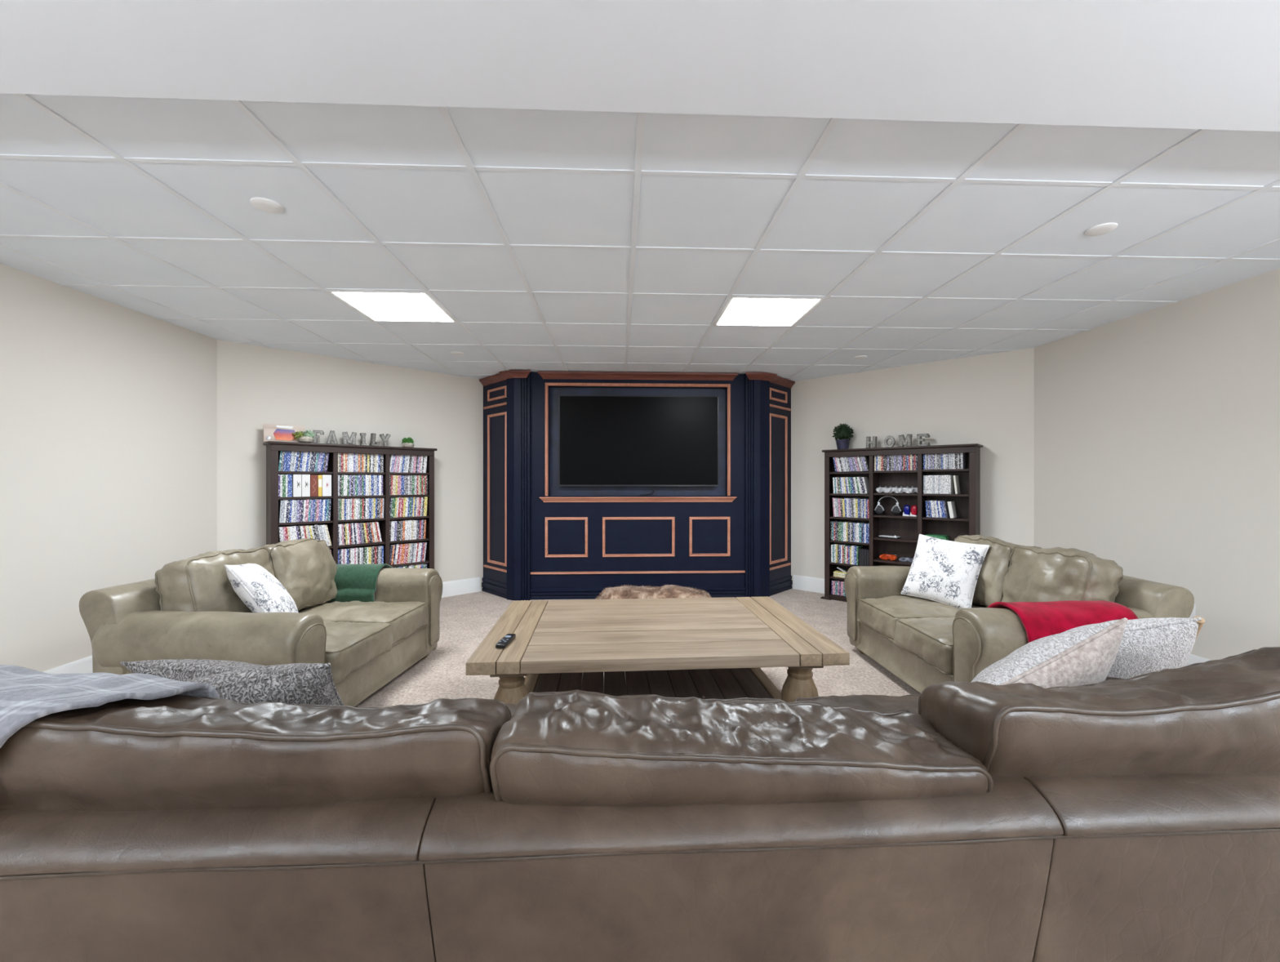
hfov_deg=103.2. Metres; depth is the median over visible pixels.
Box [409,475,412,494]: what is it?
case
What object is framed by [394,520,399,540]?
case
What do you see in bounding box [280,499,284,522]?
case
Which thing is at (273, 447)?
bookcase
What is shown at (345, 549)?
case
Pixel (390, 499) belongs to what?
case
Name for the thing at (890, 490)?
game controller
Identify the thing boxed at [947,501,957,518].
box
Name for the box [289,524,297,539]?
case
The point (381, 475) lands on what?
case
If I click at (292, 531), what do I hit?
case
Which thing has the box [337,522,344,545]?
case
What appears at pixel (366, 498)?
case
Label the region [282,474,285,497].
case
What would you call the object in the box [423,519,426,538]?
case
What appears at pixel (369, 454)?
case
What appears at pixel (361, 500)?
case
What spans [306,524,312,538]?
case
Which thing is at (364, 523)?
case
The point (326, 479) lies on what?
box
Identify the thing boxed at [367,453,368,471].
case
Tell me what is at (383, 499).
case
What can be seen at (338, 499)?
case
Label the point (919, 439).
letter
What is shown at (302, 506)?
case
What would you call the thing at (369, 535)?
case
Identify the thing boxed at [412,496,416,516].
case
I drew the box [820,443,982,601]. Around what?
bookcase
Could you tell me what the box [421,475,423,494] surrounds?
case
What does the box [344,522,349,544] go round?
case
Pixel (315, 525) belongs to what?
case
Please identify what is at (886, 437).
letter
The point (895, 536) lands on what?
handheld device
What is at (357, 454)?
case
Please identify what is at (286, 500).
case
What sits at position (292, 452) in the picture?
case
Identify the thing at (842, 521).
case
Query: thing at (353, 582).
throw blanket
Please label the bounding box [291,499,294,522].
case
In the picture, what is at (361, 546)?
case
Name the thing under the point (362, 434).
letter
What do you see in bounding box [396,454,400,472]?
case
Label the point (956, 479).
box
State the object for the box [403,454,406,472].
case
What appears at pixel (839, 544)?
case
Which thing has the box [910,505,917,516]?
gadget
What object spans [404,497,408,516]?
case
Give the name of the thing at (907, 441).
letter
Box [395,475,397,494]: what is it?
case
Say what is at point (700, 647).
coffee table
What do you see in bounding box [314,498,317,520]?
case
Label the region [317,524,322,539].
case
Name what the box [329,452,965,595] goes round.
books
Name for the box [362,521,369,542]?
case
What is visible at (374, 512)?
case
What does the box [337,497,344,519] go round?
case
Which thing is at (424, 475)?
case
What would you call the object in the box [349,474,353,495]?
case
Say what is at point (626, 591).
cushion
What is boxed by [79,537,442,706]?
loveseat
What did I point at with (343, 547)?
case
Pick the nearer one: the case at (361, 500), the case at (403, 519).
the case at (361, 500)
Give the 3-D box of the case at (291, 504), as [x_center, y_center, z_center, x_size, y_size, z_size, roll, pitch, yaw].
[-2.985,0.254,4.316,0.024,0.191,0.136,0,0,-44]
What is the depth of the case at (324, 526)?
4.45 m
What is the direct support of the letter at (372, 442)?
on the bookcase at (273, 447)
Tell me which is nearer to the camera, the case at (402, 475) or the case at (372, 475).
the case at (372, 475)
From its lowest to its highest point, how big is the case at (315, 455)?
0.192 m
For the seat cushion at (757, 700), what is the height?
0.239 m
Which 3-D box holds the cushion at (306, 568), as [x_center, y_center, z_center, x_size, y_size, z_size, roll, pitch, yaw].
[-2.207,0.607,3.248,0.328,0.467,0.574,0,0,3]
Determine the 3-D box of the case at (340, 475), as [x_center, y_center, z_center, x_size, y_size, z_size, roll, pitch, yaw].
[-2.719,0.038,4.578,0.016,0.192,0.136,2,-1,-45]
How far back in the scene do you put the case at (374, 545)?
4.74 m
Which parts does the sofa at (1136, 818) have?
rail, panel, panel, rail, arm, rail, panel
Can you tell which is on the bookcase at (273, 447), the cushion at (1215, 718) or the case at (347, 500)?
the case at (347, 500)
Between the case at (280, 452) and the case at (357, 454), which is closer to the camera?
the case at (280, 452)
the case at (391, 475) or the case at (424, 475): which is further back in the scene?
the case at (424, 475)
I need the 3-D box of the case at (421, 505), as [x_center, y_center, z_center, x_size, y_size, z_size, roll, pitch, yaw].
[-2.211,0.254,5.079,0.027,0.190,0.136,0,0,-44]
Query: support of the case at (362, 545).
on the bookcase at (273, 447)
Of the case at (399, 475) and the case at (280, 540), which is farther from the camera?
the case at (399, 475)
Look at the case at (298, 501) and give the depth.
4.31 m
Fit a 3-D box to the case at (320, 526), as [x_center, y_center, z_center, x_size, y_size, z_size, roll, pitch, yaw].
[-2.819,0.477,4.478,0.050,0.188,0.136,0,0,-44]
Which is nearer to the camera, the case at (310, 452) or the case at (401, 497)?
the case at (310, 452)
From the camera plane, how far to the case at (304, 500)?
4.34 m
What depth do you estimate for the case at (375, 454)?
4.74 m
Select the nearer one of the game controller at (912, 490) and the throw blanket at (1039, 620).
the throw blanket at (1039, 620)
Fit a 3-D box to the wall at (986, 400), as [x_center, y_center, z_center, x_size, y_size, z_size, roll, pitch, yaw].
[2.525,-0.027,5.205,2.413,2.524,0.120,0,0,42]
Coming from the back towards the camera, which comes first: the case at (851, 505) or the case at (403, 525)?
the case at (851, 505)
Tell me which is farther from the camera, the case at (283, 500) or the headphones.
the headphones
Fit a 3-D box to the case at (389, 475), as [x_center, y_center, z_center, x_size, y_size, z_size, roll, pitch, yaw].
[-2.425,0.038,4.874,0.015,0.192,0.136,2,-1,-44]
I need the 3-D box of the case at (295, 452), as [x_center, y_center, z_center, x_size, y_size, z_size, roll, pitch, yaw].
[-2.963,-0.174,4.338,0.033,0.186,0.136,0,0,-44]
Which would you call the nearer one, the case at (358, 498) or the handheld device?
the case at (358, 498)
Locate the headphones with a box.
[874,495,901,515]
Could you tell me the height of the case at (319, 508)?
0.190 m
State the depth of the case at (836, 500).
5.28 m
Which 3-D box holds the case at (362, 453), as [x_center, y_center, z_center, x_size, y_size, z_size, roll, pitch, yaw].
[-2.595,-0.176,4.708,0.015,0.190,0.136,0,0,-45]
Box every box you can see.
[292,474,301,496]
[301,474,310,496]
[310,474,317,496]
[317,475,322,496]
[321,474,331,496]
[859,547,864,564]
[862,547,867,565]
[864,547,869,565]
[866,548,869,565]
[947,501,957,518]
[953,475,960,493]
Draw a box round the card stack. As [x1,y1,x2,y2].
[833,566,847,577]
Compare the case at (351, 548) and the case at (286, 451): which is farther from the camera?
the case at (351, 548)
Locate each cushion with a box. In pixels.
[0,695,511,811]
[156,547,274,612]
[257,537,337,609]
[299,600,428,644]
[323,620,392,682]
[371,703,516,715]
[490,690,987,806]
[595,583,659,599]
[653,583,711,598]
[729,698,777,701]
[796,694,919,713]
[857,595,983,639]
[893,616,955,673]
[920,646,1279,777]
[955,534,1025,606]
[1001,546,1122,601]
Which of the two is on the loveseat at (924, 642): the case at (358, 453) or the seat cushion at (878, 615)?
the seat cushion at (878, 615)
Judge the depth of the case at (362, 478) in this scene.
4.66 m
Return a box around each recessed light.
[326,289,457,322]
[713,296,823,326]
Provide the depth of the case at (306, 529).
4.35 m
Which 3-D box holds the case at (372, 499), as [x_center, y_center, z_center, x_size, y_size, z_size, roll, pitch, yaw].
[-2.532,0.256,4.764,0.015,0.187,0.136,1,-1,-44]
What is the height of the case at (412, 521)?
0.190 m
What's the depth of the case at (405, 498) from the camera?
4.91 m
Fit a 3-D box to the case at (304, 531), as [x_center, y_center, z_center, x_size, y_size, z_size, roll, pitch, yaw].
[-2.910,0.478,4.394,0.039,0.189,0.136,0,0,-44]
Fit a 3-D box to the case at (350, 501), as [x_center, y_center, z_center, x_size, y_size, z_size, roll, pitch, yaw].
[-2.660,0.253,4.636,0.015,0.192,0.136,2,-1,-44]
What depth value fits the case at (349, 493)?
4.58 m
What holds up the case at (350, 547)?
on the bookcase at (273, 447)
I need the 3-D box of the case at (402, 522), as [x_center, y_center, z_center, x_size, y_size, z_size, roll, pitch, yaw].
[-2.348,0.481,4.942,0.028,0.187,0.136,0,0,-44]
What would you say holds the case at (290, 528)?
on the bookcase at (273, 447)
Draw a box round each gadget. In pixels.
[902,505,910,515]
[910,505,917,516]
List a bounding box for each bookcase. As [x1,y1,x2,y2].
[262,440,437,568]
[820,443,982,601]
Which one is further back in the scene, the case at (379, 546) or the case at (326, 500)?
the case at (379, 546)
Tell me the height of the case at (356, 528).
0.191 m
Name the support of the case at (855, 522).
on the bookcase at (967, 503)
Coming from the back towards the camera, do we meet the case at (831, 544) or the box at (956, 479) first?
the case at (831, 544)
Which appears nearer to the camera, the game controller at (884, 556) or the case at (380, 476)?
the case at (380, 476)
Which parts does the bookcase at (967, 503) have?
panel, shelf, shelf, shelf, shelf, shelf, shelf, shelf, shelf, shelf, shelf, shelf, rail, panel, shelf, shelf, shelf, panel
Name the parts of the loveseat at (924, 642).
arm panel, arm, arm panel, arm, frame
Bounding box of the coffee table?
[466,595,849,703]
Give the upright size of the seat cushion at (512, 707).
0.239 m
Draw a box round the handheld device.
[878,534,901,538]
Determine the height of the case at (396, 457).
0.189 m
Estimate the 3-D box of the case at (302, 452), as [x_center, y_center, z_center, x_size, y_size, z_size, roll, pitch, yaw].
[-2.930,-0.175,4.370,0.033,0.188,0.136,0,0,-44]
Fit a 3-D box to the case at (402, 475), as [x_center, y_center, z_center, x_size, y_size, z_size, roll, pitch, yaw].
[-2.334,0.040,4.954,0.015,0.188,0.136,1,-1,-44]
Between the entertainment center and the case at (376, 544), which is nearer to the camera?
the case at (376, 544)
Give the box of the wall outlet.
[1189,603,1195,617]
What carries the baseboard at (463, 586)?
attached to the wall at (257, 385)
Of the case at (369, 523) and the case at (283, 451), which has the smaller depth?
the case at (283, 451)
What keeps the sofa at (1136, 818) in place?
on the floor
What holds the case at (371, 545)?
on the bookcase at (273, 447)
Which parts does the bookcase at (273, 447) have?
panel, shelf, shelf, shelf, panel, rail, shelf, shelf, shelf, shelf, shelf, shelf, shelf, shelf, shelf, panel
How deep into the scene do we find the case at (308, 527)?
4.36 m
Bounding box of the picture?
[273,428,296,440]
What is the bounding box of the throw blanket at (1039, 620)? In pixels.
[987,600,1137,643]
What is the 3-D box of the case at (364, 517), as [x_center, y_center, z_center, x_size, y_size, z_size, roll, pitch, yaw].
[-2.579,0.253,4.715,0.014,0.192,0.136,1,-1,-44]
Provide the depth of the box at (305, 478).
4.34 m
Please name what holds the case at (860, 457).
on the bookcase at (967, 503)
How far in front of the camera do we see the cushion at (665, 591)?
4.79 m
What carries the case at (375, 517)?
on the bookcase at (273, 447)
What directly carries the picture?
attached to the wooden plaque
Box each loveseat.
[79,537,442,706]
[844,534,1194,693]
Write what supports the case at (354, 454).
on the bookcase at (273, 447)
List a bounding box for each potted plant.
[291,429,315,442]
[401,436,413,447]
[831,422,853,448]
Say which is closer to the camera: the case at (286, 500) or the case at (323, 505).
the case at (286, 500)
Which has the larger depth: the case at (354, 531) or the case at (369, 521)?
the case at (369, 521)
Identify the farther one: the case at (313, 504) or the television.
the television
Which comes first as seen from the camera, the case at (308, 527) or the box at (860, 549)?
the case at (308, 527)
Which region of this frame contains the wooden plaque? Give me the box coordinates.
[263,423,305,442]
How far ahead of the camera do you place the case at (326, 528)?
4.46 m
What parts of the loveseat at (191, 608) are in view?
frame, arm, arm panel, arm, arm panel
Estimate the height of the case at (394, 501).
0.192 m
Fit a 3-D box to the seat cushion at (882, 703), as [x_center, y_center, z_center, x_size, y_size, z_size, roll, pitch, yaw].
[0.977,0.873,1.484,0.853,0.242,0.816,0,0,-3]
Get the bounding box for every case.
[278,450,282,471]
[278,474,279,497]
[278,499,282,522]
[278,525,282,542]
[279,525,284,541]
[280,450,284,471]
[280,474,282,497]
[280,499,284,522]
[281,525,286,540]
[282,450,287,471]
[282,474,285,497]
[283,499,287,522]
[284,450,289,471]
[284,525,288,540]
[285,474,288,497]
[285,499,290,522]
[286,525,290,540]
[287,450,291,471]
[287,474,290,497]
[288,499,292,522]
[288,524,294,539]
[288,525,292,540]
[289,451,294,471]
[289,474,292,497]
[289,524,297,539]
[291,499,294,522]
[292,451,297,471]
[293,499,297,521]
[294,451,298,471]
[294,498,299,521]
[294,524,302,538]
[295,525,299,539]
[297,451,301,471]
[297,498,303,521]
[298,451,303,471]
[298,499,302,521]
[298,524,305,537]
[301,451,305,471]
[302,498,309,521]
[302,499,306,521]
[302,524,306,538]
[303,451,307,471]
[303,524,308,538]
[303,524,311,538]
[304,451,310,471]
[306,451,311,471]
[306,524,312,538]
[307,498,311,521]
[307,524,315,538]
[309,451,315,471]
[310,499,313,521]
[311,498,315,520]
[311,523,319,540]
[312,452,316,471]
[312,524,317,539]
[314,452,319,471]
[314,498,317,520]
[315,499,319,520]
[316,452,321,471]
[317,498,321,520]
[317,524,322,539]
[317,524,324,540]
[318,452,323,471]
[320,452,324,471]
[320,499,323,520]
[320,523,329,546]
[320,524,327,544]
[321,498,324,520]
[322,452,327,471]
[323,498,327,520]
[324,452,328,471]
[324,524,331,545]
[325,497,331,520]
[325,498,328,520]
[337,452,339,471]
[337,474,342,495]
[337,475,339,495]
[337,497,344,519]
[337,498,339,519]
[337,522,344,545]
[337,523,342,545]
[337,547,342,564]
[337,548,341,564]
[337,549,339,564]
[339,453,341,471]
[339,498,341,519]
[339,522,346,544]
[341,453,342,471]
[341,475,343,495]
[342,453,345,471]
[342,474,345,495]
[342,497,348,519]
[342,522,347,544]
[342,546,348,564]
[342,547,346,564]
[343,497,350,519]
[343,498,346,519]
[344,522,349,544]
[345,453,346,471]
[345,475,347,495]
[346,475,349,495]
[346,497,351,519]
[346,546,352,564]
[348,453,351,471]
[348,475,351,495]
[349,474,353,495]
[350,546,354,564]
[351,453,353,471]
[351,497,354,519]
[351,521,358,543]
[351,546,355,564]
[351,546,357,564]
[352,475,355,495]
[352,521,360,543]
[352,522,356,543]
[353,453,355,471]
[353,498,355,519]
[354,475,356,495]
[354,497,358,519]
[354,546,359,564]
[355,453,358,471]
[355,474,359,495]
[355,521,364,542]
[356,475,358,495]
[357,546,363,564]
[358,453,359,471]
[358,497,359,519]
[358,522,362,543]
[360,474,364,495]
[360,475,362,495]
[360,497,364,519]
[360,498,362,519]
[360,521,367,542]
[360,546,364,564]
[361,453,363,471]
[361,545,366,564]
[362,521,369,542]
[363,453,365,471]
[363,497,365,519]
[363,497,368,518]
[364,453,367,471]
[364,474,367,495]
[364,521,371,542]
[364,545,371,564]
[365,497,367,518]
[366,521,373,542]
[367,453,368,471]
[367,474,373,495]
[367,475,368,495]
[368,453,370,471]
[368,475,371,495]
[368,497,371,518]
[368,497,375,518]
[368,520,377,542]
[368,521,374,542]
[368,545,373,563]
[370,453,373,471]
[370,545,374,563]
[371,497,373,518]
[371,520,379,542]
[372,453,374,471]
[373,475,375,495]
[373,497,377,518]
[373,544,380,563]
[373,545,376,563]
[373,545,377,563]
[374,453,376,471]
[375,475,377,495]
[376,453,378,471]
[376,521,382,542]
[376,544,382,563]
[377,453,380,472]
[377,475,378,495]
[377,497,384,517]
[378,453,382,472]
[378,475,381,495]
[378,497,381,518]
[379,544,383,563]
[380,453,383,472]
[380,497,382,518]
[381,475,382,494]
[389,454,393,472]
[389,475,391,494]
[389,497,392,517]
[389,497,394,517]
[389,520,391,541]
[389,520,395,541]
[389,543,395,564]
[389,544,392,564]
[390,520,393,541]
[391,454,395,472]
[391,475,392,494]
[391,497,395,517]
[391,520,397,540]
[391,542,399,564]
[391,543,395,564]
[392,475,394,494]
[393,454,397,472]
[394,475,395,494]
[394,497,397,517]
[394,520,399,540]
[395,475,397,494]
[395,497,399,517]
[395,520,400,540]
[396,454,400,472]
[396,520,403,540]
[397,475,399,494]
[397,497,400,516]
[398,454,402,472]
[399,475,400,494]
[399,497,402,516]
[399,520,404,540]
[399,542,404,563]
[400,497,404,516]
[400,519,407,540]
[401,454,404,472]
[401,497,406,516]
[402,475,404,494]
[402,519,408,539]
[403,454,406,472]
[403,519,409,539]
[403,542,410,562]
[404,454,408,472]
[404,475,405,494]
[404,496,412,516]
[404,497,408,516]
[404,542,408,563]
[405,475,408,494]
[406,454,409,472]
[406,496,413,516]
[406,519,412,539]
[407,497,410,516]
[407,542,413,562]
[408,455,412,472]
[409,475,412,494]
[410,455,413,472]
[410,496,415,516]
[411,520,413,539]
[412,475,414,494]
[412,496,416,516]
[413,455,417,472]
[413,496,417,515]
[414,475,417,494]
[414,520,417,539]
[415,496,419,515]
[417,455,419,472]
[417,455,421,472]
[417,475,419,494]
[417,541,423,561]
[419,455,422,472]
[419,475,421,494]
[420,496,426,515]
[420,497,422,515]
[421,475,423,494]
[422,475,424,494]
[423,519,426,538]
[424,475,426,493]
[425,496,427,515]
[831,544,832,562]
[835,497,839,516]
[837,497,840,516]
[837,543,841,562]
[838,520,843,540]
[840,497,844,516]
[841,498,844,516]
[844,497,850,516]
[844,520,850,541]
[847,456,853,471]
[847,522,849,541]
[850,497,853,517]
[852,497,854,517]
[853,476,857,493]
[853,521,859,542]
[853,545,857,564]
[855,498,857,517]
[858,456,865,471]
[858,522,862,542]
[859,497,865,517]
[861,455,867,471]
[866,498,869,518]
[879,455,881,471]
[883,455,885,470]
[895,454,897,470]
[924,533,949,540]
[930,499,936,516]
[945,475,948,493]
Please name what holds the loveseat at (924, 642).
on the floor
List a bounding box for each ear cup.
[875,505,884,514]
[891,506,901,515]
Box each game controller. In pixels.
[875,485,888,492]
[879,551,897,559]
[886,485,899,493]
[897,485,910,493]
[898,555,913,562]
[908,486,917,493]
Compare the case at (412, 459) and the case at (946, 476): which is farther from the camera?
the case at (412, 459)
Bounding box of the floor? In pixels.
[354,588,919,707]
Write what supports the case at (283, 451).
on the bookcase at (273, 447)
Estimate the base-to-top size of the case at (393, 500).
0.189 m
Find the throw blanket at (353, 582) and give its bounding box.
[327,563,392,601]
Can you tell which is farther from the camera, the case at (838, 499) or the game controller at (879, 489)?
the case at (838, 499)
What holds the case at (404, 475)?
on the bookcase at (273, 447)
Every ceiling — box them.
[0,0,1279,131]
[0,93,1279,381]
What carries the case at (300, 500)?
on the bookcase at (273, 447)
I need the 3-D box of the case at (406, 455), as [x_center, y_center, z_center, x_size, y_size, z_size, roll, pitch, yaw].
[-2.312,-0.177,4.977,0.036,0.192,0.136,0,0,-44]
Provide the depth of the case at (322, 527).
4.44 m
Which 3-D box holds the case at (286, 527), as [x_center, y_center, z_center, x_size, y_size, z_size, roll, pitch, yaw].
[-3.004,0.477,4.302,0.032,0.192,0.136,0,0,-44]
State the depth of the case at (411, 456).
4.95 m
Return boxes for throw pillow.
[120,658,262,681]
[184,662,344,705]
[224,563,298,612]
[900,533,989,608]
[970,617,1127,688]
[1062,615,1204,679]
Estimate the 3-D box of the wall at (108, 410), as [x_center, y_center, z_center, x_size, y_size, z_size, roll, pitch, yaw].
[-3.295,-0.027,-0.318,0.120,2.524,8.835,0,0,-2]
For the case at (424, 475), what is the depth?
5.04 m
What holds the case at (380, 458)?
on the bookcase at (273, 447)
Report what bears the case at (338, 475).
on the bookcase at (273, 447)
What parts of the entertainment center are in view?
crown moulding, board, board, board, panel, copper rail, copper rail, panel frame, panel frame, crown moulding, panel frame, panel, board, copper rail, board, board, crown moulding, panel frame, panel frame, crown moulding, panel frame, panel frame, panel, copper rail, copper rail, board, board, board, crown moulding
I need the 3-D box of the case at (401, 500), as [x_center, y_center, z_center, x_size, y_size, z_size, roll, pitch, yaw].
[-2.352,0.256,4.939,0.027,0.187,0.136,0,0,-44]
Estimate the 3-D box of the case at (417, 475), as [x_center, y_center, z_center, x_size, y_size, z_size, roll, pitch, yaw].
[-2.229,0.040,5.062,0.015,0.188,0.136,1,-1,-44]
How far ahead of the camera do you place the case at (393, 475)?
4.85 m
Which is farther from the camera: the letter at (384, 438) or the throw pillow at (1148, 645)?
the letter at (384, 438)
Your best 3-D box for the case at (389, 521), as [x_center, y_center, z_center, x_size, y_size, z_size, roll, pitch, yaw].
[-2.424,0.479,4.875,0.021,0.190,0.136,0,0,-44]
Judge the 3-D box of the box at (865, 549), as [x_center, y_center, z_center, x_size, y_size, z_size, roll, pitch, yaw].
[2.302,0.768,5.131,0.022,0.165,0.140,0,0,43]
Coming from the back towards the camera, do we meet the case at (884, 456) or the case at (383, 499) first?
the case at (884, 456)
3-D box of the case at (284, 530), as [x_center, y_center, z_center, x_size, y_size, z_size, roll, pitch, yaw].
[-3.013,0.478,4.289,0.031,0.191,0.136,0,0,-44]
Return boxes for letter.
[312,430,324,443]
[326,430,337,444]
[342,431,356,444]
[360,432,366,444]
[369,432,379,445]
[379,433,390,446]
[866,435,877,448]
[884,435,895,447]
[898,434,912,446]
[916,433,929,445]
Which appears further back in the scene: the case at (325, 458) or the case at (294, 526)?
the case at (325, 458)
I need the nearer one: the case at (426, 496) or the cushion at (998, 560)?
the cushion at (998, 560)
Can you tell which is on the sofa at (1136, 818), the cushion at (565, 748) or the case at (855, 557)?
the cushion at (565, 748)
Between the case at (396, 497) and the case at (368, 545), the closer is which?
the case at (368, 545)
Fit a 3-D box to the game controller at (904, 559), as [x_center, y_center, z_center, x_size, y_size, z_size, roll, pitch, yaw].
[2.573,0.753,4.881,0.142,0.046,0.083,0,0,43]
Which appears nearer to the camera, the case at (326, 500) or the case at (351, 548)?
the case at (326, 500)
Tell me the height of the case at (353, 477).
0.188 m
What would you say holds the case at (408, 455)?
on the bookcase at (273, 447)
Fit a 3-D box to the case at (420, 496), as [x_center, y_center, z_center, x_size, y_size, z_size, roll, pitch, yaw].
[-2.188,0.254,5.097,0.025,0.191,0.136,0,0,-44]
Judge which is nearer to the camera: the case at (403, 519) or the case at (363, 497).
the case at (363, 497)
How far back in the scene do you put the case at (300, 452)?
4.32 m
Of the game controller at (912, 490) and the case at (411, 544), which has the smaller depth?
the game controller at (912, 490)
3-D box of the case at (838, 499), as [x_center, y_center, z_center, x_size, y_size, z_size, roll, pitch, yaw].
[2.113,0.277,5.312,0.032,0.191,0.136,0,0,43]
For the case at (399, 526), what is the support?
on the bookcase at (273, 447)
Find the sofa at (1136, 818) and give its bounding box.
[0,646,1279,961]
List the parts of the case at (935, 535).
case lid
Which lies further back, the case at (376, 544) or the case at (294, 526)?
the case at (376, 544)
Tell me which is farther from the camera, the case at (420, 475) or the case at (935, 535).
the case at (420, 475)
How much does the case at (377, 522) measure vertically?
0.187 m
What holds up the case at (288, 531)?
on the bookcase at (273, 447)
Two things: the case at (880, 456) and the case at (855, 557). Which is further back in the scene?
the case at (855, 557)
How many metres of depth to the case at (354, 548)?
4.61 m
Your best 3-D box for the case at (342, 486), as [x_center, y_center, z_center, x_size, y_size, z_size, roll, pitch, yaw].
[-2.707,0.041,4.588,0.015,0.186,0.136,1,-1,-45]
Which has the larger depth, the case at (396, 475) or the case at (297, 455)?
the case at (396, 475)
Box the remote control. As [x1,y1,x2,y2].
[495,633,515,648]
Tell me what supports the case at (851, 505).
on the bookcase at (967, 503)
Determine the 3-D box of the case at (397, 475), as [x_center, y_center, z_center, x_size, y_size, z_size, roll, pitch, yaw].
[-2.371,0.039,4.928,0.015,0.190,0.136,1,-1,-44]
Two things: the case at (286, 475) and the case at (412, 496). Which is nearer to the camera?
the case at (286, 475)
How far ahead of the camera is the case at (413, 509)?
4.97 m
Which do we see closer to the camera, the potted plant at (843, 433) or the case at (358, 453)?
the case at (358, 453)
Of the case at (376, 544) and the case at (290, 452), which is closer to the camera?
the case at (290, 452)
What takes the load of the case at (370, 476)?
on the bookcase at (273, 447)
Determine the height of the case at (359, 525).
0.187 m
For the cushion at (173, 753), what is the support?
on the sofa at (1136, 818)
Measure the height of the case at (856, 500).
0.188 m
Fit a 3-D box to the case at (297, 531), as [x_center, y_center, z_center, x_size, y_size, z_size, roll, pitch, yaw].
[-2.948,0.479,4.357,0.038,0.187,0.136,0,0,-44]
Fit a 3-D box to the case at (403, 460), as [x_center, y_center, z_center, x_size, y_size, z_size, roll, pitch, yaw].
[-2.334,-0.175,4.956,0.036,0.188,0.136,0,0,-44]
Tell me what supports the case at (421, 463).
on the bookcase at (273, 447)
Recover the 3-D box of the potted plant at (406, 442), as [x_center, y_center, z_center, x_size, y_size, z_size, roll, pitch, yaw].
[-2.292,-0.380,5.014,0.126,0.115,0.126,0,0,-44]
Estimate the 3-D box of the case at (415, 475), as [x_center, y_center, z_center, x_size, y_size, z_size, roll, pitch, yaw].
[-2.255,0.040,5.040,0.022,0.189,0.136,1,-1,-45]
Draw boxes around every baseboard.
[43,655,93,673]
[441,577,480,597]
[793,574,824,593]
[1186,653,1211,665]
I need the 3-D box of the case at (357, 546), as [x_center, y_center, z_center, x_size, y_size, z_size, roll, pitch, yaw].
[-2.595,0.705,4.705,0.015,0.189,0.136,0,0,-44]
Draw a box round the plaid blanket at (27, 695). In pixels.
[0,664,220,747]
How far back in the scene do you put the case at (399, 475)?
4.88 m
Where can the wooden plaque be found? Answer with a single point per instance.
(279, 433)
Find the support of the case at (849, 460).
on the bookcase at (967, 503)
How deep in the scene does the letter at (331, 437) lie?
4.54 m
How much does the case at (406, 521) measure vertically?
0.192 m
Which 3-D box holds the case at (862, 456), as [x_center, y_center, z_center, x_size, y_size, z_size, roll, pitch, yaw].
[2.296,-0.177,5.142,0.060,0.158,0.136,0,0,43]
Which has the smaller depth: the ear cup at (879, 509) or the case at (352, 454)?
the case at (352, 454)
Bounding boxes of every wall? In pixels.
[0,262,217,671]
[217,339,483,591]
[791,347,1034,588]
[1034,268,1279,660]
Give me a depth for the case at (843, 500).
5.22 m
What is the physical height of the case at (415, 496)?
0.192 m
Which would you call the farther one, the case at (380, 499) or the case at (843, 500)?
the case at (843, 500)
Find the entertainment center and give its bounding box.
[479,369,795,599]
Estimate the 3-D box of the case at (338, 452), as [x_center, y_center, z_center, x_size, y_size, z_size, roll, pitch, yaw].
[-2.735,-0.176,4.569,0.015,0.190,0.136,1,0,-45]
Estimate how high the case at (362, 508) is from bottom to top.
0.188 m
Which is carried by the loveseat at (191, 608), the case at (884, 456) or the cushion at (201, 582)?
the cushion at (201, 582)
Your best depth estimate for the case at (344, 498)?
4.58 m
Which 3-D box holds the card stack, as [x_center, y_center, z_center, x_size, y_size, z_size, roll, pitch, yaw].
[2.100,0.948,5.290,0.107,0.101,0.141,0,0,-44]
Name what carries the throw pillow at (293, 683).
on the sofa at (1136, 818)
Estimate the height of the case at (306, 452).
0.191 m
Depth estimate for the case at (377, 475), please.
4.74 m
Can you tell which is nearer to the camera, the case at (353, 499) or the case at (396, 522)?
the case at (353, 499)
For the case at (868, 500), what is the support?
on the bookcase at (967, 503)
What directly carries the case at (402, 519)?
on the bookcase at (273, 447)
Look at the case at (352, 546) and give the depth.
4.63 m
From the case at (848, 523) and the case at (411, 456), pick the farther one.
the case at (848, 523)
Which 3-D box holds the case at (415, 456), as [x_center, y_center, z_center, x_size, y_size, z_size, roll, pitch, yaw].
[-2.256,-0.176,5.031,0.039,0.190,0.136,0,0,-44]
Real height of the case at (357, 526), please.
0.191 m
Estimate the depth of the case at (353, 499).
4.60 m
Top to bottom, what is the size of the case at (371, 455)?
0.189 m
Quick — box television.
[559,395,718,495]
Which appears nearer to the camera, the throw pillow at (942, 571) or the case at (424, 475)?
the throw pillow at (942, 571)
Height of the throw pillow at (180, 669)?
0.319 m
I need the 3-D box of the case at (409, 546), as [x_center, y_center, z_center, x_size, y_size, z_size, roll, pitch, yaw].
[-2.302,0.704,4.995,0.041,0.190,0.136,0,0,-44]
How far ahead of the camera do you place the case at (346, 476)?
4.56 m
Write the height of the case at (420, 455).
0.189 m
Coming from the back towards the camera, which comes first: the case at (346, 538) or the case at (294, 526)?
the case at (346, 538)

